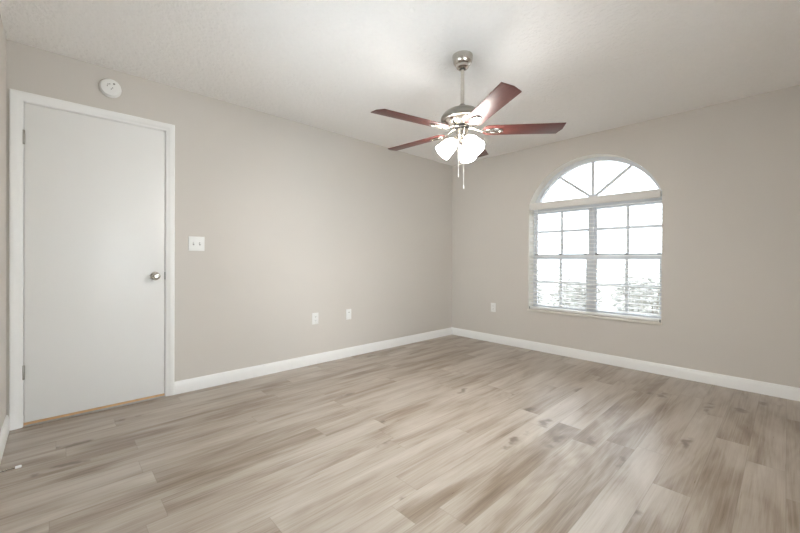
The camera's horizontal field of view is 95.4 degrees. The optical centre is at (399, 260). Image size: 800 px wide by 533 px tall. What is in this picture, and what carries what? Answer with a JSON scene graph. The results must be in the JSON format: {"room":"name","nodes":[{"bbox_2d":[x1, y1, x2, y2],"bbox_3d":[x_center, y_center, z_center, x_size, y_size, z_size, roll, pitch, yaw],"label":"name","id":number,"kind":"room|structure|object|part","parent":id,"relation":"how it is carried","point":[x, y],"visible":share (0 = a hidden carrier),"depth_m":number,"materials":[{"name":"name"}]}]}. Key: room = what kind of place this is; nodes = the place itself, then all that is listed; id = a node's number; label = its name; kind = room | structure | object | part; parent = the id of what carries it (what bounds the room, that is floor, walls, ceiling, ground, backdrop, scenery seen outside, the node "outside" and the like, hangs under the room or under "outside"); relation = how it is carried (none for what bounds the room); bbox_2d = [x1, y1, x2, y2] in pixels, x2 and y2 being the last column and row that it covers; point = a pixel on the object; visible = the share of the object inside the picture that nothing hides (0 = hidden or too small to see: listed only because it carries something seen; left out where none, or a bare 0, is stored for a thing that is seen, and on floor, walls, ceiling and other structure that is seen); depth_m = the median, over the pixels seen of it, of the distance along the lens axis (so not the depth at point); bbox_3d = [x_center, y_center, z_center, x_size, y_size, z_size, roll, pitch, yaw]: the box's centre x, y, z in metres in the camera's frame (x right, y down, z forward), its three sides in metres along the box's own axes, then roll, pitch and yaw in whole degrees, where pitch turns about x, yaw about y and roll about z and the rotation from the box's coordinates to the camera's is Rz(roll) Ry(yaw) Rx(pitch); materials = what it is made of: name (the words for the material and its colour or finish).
{"room":"empty bedroom","nodes":[
{"label":"empty bedroom","id":0,"kind":"room"},
{"bbox_2d":[0,14,5,431],"bbox_3d":[-1.232,-0.151,0.879,0.120,2.440,3.700,0,0,-43],"label":"wall","id":1,"kind":"structure","parent":0,"point":[2,32],"depth_m":2.12,"materials":[{"name":"beige paint"}]},
{"bbox_2d":[0,415,9,462],"bbox_3d":[-1.187,1.019,0.929,0.016,0.100,3.700,0,0,-43],"label":"baseboard","id":2,"kind":"structure","parent":1,"relation":"attached to","point":[4,433],"depth_m":2.09,"materials":[{"name":"white paint"}]},
{"bbox_2d":[0,465,21,471],"bbox_3d":[-1.893,1.008,1.759,0.090,0.022,0.022,0,0,-43],"label":"door stop","id":3,"kind":"object","parent":1,"relation":"attached to","point":[18,466],"visible":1,"depth_m":1.77,"materials":[{"name":"metal"}]},
{"bbox_2d":[6,39,452,415],"bbox_3d":[-0.860,-0.158,3.849,4.728,2.440,0.120,0,0,-43],"label":"wall","id":4,"kind":"structure","parent":0,"point":[296,220],"depth_m":3.47,"materials":[{"name":"beige paint"}]},
{"bbox_2d":[9,88,174,430],"bbox_3d":[-2.114,-0.007,2.578,0.895,2.135,0.018,0,0,-43],"label":"door frame","id":5,"kind":"structure","parent":4,"relation":"attached to","point":[16,97],"depth_m":2.31,"materials":[{"name":"white paint"}]},
{"bbox_2d":[22,101,165,426],"bbox_3d":[-2.139,0.016,2.605,0.803,2.089,0.184,0,0,-43],"label":"door","id":6,"kind":"structure","parent":4,"relation":"in","point":[94,188],"depth_m":2.54,"materials":[{"name":"white paint"}]},
{"bbox_3d":[-1.866,0.116,2.781,0.066,0.066,0.064,0,0,-43],"label":"knob","id":7,"kind":"part","parent":6,"relation":"part of","materials":[{"name":"silver metal"}]},
{"bbox_2d":[99,79,121,97],"bbox_3d":[-2.067,-1.236,2.599,0.128,0.128,0.040,0,0,-43],"label":"smoke detector","id":8,"kind":"object","parent":4,"relation":"attached to","point":[110,88],"visible":1,"depth_m":2.59,"materials":[{"name":"white plastic"}]},
{"bbox_2d":[189,236,204,250],"bbox_3d":[-1.671,-0.141,2.993,0.118,0.118,0.018,0,0,-43],"label":"light switch","id":9,"kind":"object","parent":4,"relation":"attached to","point":[195,243],"visible":1,"depth_m":2.99,"materials":[{"name":"white plastic"}]},
{"bbox_2d":[174,327,451,394],"bbox_3d":[-0.516,1.013,4.086,3.500,0.100,0.016,0,0,-43],"label":"baseboard","id":10,"kind":"structure","parent":4,"relation":"attached to","point":[183,386],"depth_m":3.58,"materials":[{"name":"white paint"}]},
{"bbox_2d":[312,313,317,324],"bbox_3d":[-0.873,0.594,3.754,0.072,0.117,0.008,0,0,-43],"label":"wall outlet","id":11,"kind":"object","parent":4,"relation":"attached to","point":[314,315],"visible":1,"depth_m":3.74,"materials":[{"name":"white plastic"}]},
{"bbox_2d":[346,309,350,319],"bbox_3d":[-0.568,0.592,4.040,0.068,0.115,0.008,0,0,-43],"label":"wall jack","id":12,"kind":"object","parent":4,"relation":"attached to","point":[348,311],"visible":1,"depth_m":4.03,"materials":[{"name":"white plastic"}]},
{"bbox_2d":[0,335,799,532],"bbox_3d":[0.442,1.121,2.460,4.728,0.100,3.940,0,0,-43],"label":"floor","id":13,"kind":"structure","parent":0,"point":[449,433],"depth_m":2.01,"materials":[{"name":"grey wood"}]},
{"bbox_2d":[0,0,799,165],"bbox_3d":[0.452,-1.419,2.453,4.728,0.100,3.940,0,0,-43],"label":"ceiling","id":14,"kind":"structure","parent":0,"point":[591,66],"depth_m":2.38,"materials":[{"name":"paint"}]},
{"bbox_2d":[371,50,565,188],"bbox_3d":[0.383,-0.922,2.458,1.253,0.894,1.220,0,0,-43],"label":"ceiling fan","id":15,"kind":"object","parent":14,"relation":"hanging from","point":[460,118],"visible":1,"depth_m":2.37,"materials":[{"name":"brown wood"}]},
{"bbox_3d":[0.080,-0.870,2.234,0.513,0.006,0.129,0,10,-31],"label":"blade","id":16,"kind":"part","parent":15,"relation":"part of","materials":[{"name":"brown wood"}]},
{"bbox_3d":[0.122,-0.871,2.692,0.513,0.006,0.129,0,10,41],"label":"blade","id":17,"kind":"part","parent":15,"relation":"part of","materials":[{"name":"brown wood"}]},
{"bbox_3d":[0.302,-0.749,2.431,0.132,0.140,0.129,0,0,-43],"label":"lamp shade","id":18,"kind":"part","parent":15,"relation":"part of","materials":[{"name":"white glass"}]},
{"bbox_3d":[0.388,-0.703,2.403,0.003,0.264,0.011,0,0,41],"label":"pull chain","id":19,"kind":"part","parent":15,"relation":"part of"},
{"bbox_3d":[0.416,-0.919,2.433,0.244,0.043,0.244,0,0,-43],"label":"lamp shade","id":20,"kind":"part","parent":15,"relation":"part of","materials":[{"name":"white glass"}]},
{"bbox_3d":[0.418,-0.664,2.397,0.003,0.340,0.011,0,0,-4],"label":"pull chain","id":21,"kind":"part","parent":15,"relation":"part of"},
{"bbox_3d":[0.463,-0.748,2.533,0.139,0.140,0.119,0,0,-43],"label":"lamp shade","id":22,"kind":"part","parent":15,"relation":"part of","materials":[{"name":"white glass"}]},
{"bbox_3d":[0.469,-0.748,2.339,0.114,0.140,0.140,0,0,-43],"label":"lamp shade","id":23,"kind":"part","parent":15,"relation":"part of","materials":[{"name":"white glass"}]},
{"bbox_3d":[0.571,-0.869,2.793,0.129,0.006,0.513,-10,-4,23],"label":"blade","id":24,"kind":"part","parent":15,"relation":"part of","materials":[{"name":"brown wood"}]},
{"bbox_3d":[0.502,-0.868,2.051,0.129,0.006,0.513,10,-2,-13],"label":"blade","id":25,"kind":"part","parent":15,"relation":"part of","materials":[{"name":"brown wood"}]},
{"bbox_3d":[0.806,-0.867,2.397,0.513,0.006,0.129,0,-9,5],"label":"blade","id":26,"kind":"part","parent":15,"relation":"part of","materials":[{"name":"brown wood"}]},
{"bbox_2d":[452,85,799,387],"bbox_3d":[2.098,-0.147,4.006,0.200,2.440,3.700,0,0,-43],"label":"wall","id":27,"kind":"structure","parent":0,"point":[727,174],"depth_m":3.30,"materials":[{"name":"beige paint"}]},
{"bbox_2d":[491,303,495,311],"bbox_3d":[1.225,0.611,4.783,0.008,0.117,0.072,0,0,-43],"label":"wall outlet","id":28,"kind":"object","parent":27,"relation":"attached to","point":[493,305],"visible":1,"depth_m":4.78,"materials":[{"name":"white plastic"}]},
{"bbox_2d":[527,156,661,324],"bbox_3d":[2.088,-0.267,3.999,0.215,1.747,1.356,0,0,-43],"label":"window","id":29,"kind":"structure","parent":27,"relation":"in","point":[592,257],"depth_m":4.02,"materials":[{"name":"white plastic"}]},
{"bbox_3d":[1.893,0.244,4.288,0.028,0.650,0.625,0,0,-43],"label":"sash","id":30,"kind":"part","parent":29,"relation":"part of","materials":[{"name":"white plastic"}]},
{"bbox_3d":[1.919,-0.307,4.308,0.027,0.573,0.625,0,0,-43],"label":"sash","id":31,"kind":"part","parent":29,"relation":"part of","materials":[{"name":"white plastic"}]},
{"bbox_3d":[2.083,0.595,3.999,0.210,0.023,1.356,0,0,-43],"label":"sill","id":32,"kind":"part","parent":29,"relation":"part of","materials":[{"name":"beige stone"}]},
{"bbox_2d":[529,189,661,322],"bbox_3d":[2.038,-0.053,3.954,0.086,1.273,1.328,0,0,-43],"label":"window blind","id":33,"kind":"object","parent":29,"relation":"attached to","point":[655,193],"visible":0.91,"depth_m":3.85,"materials":[{"name":"white plastic"}]},
{"bbox_3d":[1.707,-0.037,4.329,0.055,1.185,0.002,0,0,-43],"label":"ladder cord","id":34,"kind":"part","parent":33,"relation":"part of","materials":[{"name":"white fabric"}]},
{"bbox_3d":[2.047,0.565,3.966,0.052,0.024,1.328,0,0,-43],"label":"rail","id":35,"kind":"part","parent":33,"relation":"part of","materials":[{"name":"white plastic"}]},
{"bbox_3d":[2.392,-0.032,3.599,0.055,1.185,0.002,0,0,-43],"label":"ladder cord","id":36,"kind":"part","parent":33,"relation":"part of","materials":[{"name":"white fabric"}]},
{"bbox_3d":[2.361,0.248,3.790,0.028,0.650,0.625,0,0,-43],"label":"sash","id":37,"kind":"part","parent":29,"relation":"part of","materials":[{"name":"white plastic"}]},
{"bbox_3d":[2.387,-0.304,3.810,0.027,0.573,0.625,0,0,-43],"label":"sash","id":38,"kind":"part","parent":29,"relation":"part of","materials":[{"name":"clear glass"}]},
{"bbox_2d":[452,327,799,400],"bbox_3d":[2.015,1.023,3.935,0.016,0.100,3.700,0,0,-43],"label":"baseboard","id":39,"kind":"structure","parent":27,"relation":"attached to","point":[760,387],"depth_m":3.50,"materials":[{"name":"white paint"}]},
{"label":"outside","id":40,"kind":"structure","parent":0,"visible":0},
{"bbox_2d":[538,267,659,315],"bbox_3d":[22.701,1.365,25.897,59.790,0.150,80.000,0,0,-43],"label":"ground","id":41,"kind":"structure","parent":40,"point":[547,270],"depth_m":26.29,"materials":[{"name":"white"}]},
{"bbox_2d":[538,290,545,304],"bbox_3d":[2.460,0.780,7.501,0.919,0.977,0.924,0,0,-43],"label":"shrub","id":42,"kind":"object","parent":41,"relation":"on","point":[542,294],"visible":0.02,"depth_m":7.44,"materials":[{"name":"green plant"}]},
{"bbox_2d":[546,276,585,306],"bbox_3d":[3.711,0.810,7.891,0.958,0.980,1.012,0,0,-43],"label":"shrub","id":43,"kind":"object","parent":41,"relation":"on","point":[552,295],"visible":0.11,"depth_m":7.87,"materials":[{"name":"green plant"}]},
{"bbox_2d":[551,280,603,310],"bbox_3d":[3.234,0.806,6.618,0.894,0.935,0.992,0,0,11],"label":"shrub","id":44,"kind":"object","parent":41,"relation":"on","point":[573,289],"visible":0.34,"depth_m":6.56,"materials":[{"name":"green plant"}]},
{"bbox_2d":[608,274,658,314],"bbox_3d":[4.594,0.766,7.064,0.902,1.066,1.019,0,0,22],"label":"shrub","id":45,"kind":"object","parent":41,"relation":"on","point":[630,283],"visible":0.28,"depth_m":7.06,"materials":[{"name":"green plant"}]},
{"bbox_2d":[614,274,659,315],"bbox_3d":[4.002,0.735,5.803,1.062,1.087,0.896,0,0,-22],"label":"shrub","id":46,"kind":"object","parent":41,"relation":"on","point":[657,275],"visible":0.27,"depth_m":5.81,"materials":[{"name":"green plant"}]},
{"bbox_3d":[4.139,0.774,5.880,0.376,1.009,0.219,0,0,-43],"label":"stem","id":47,"kind":"part","parent":46,"relation":"part of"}
]}

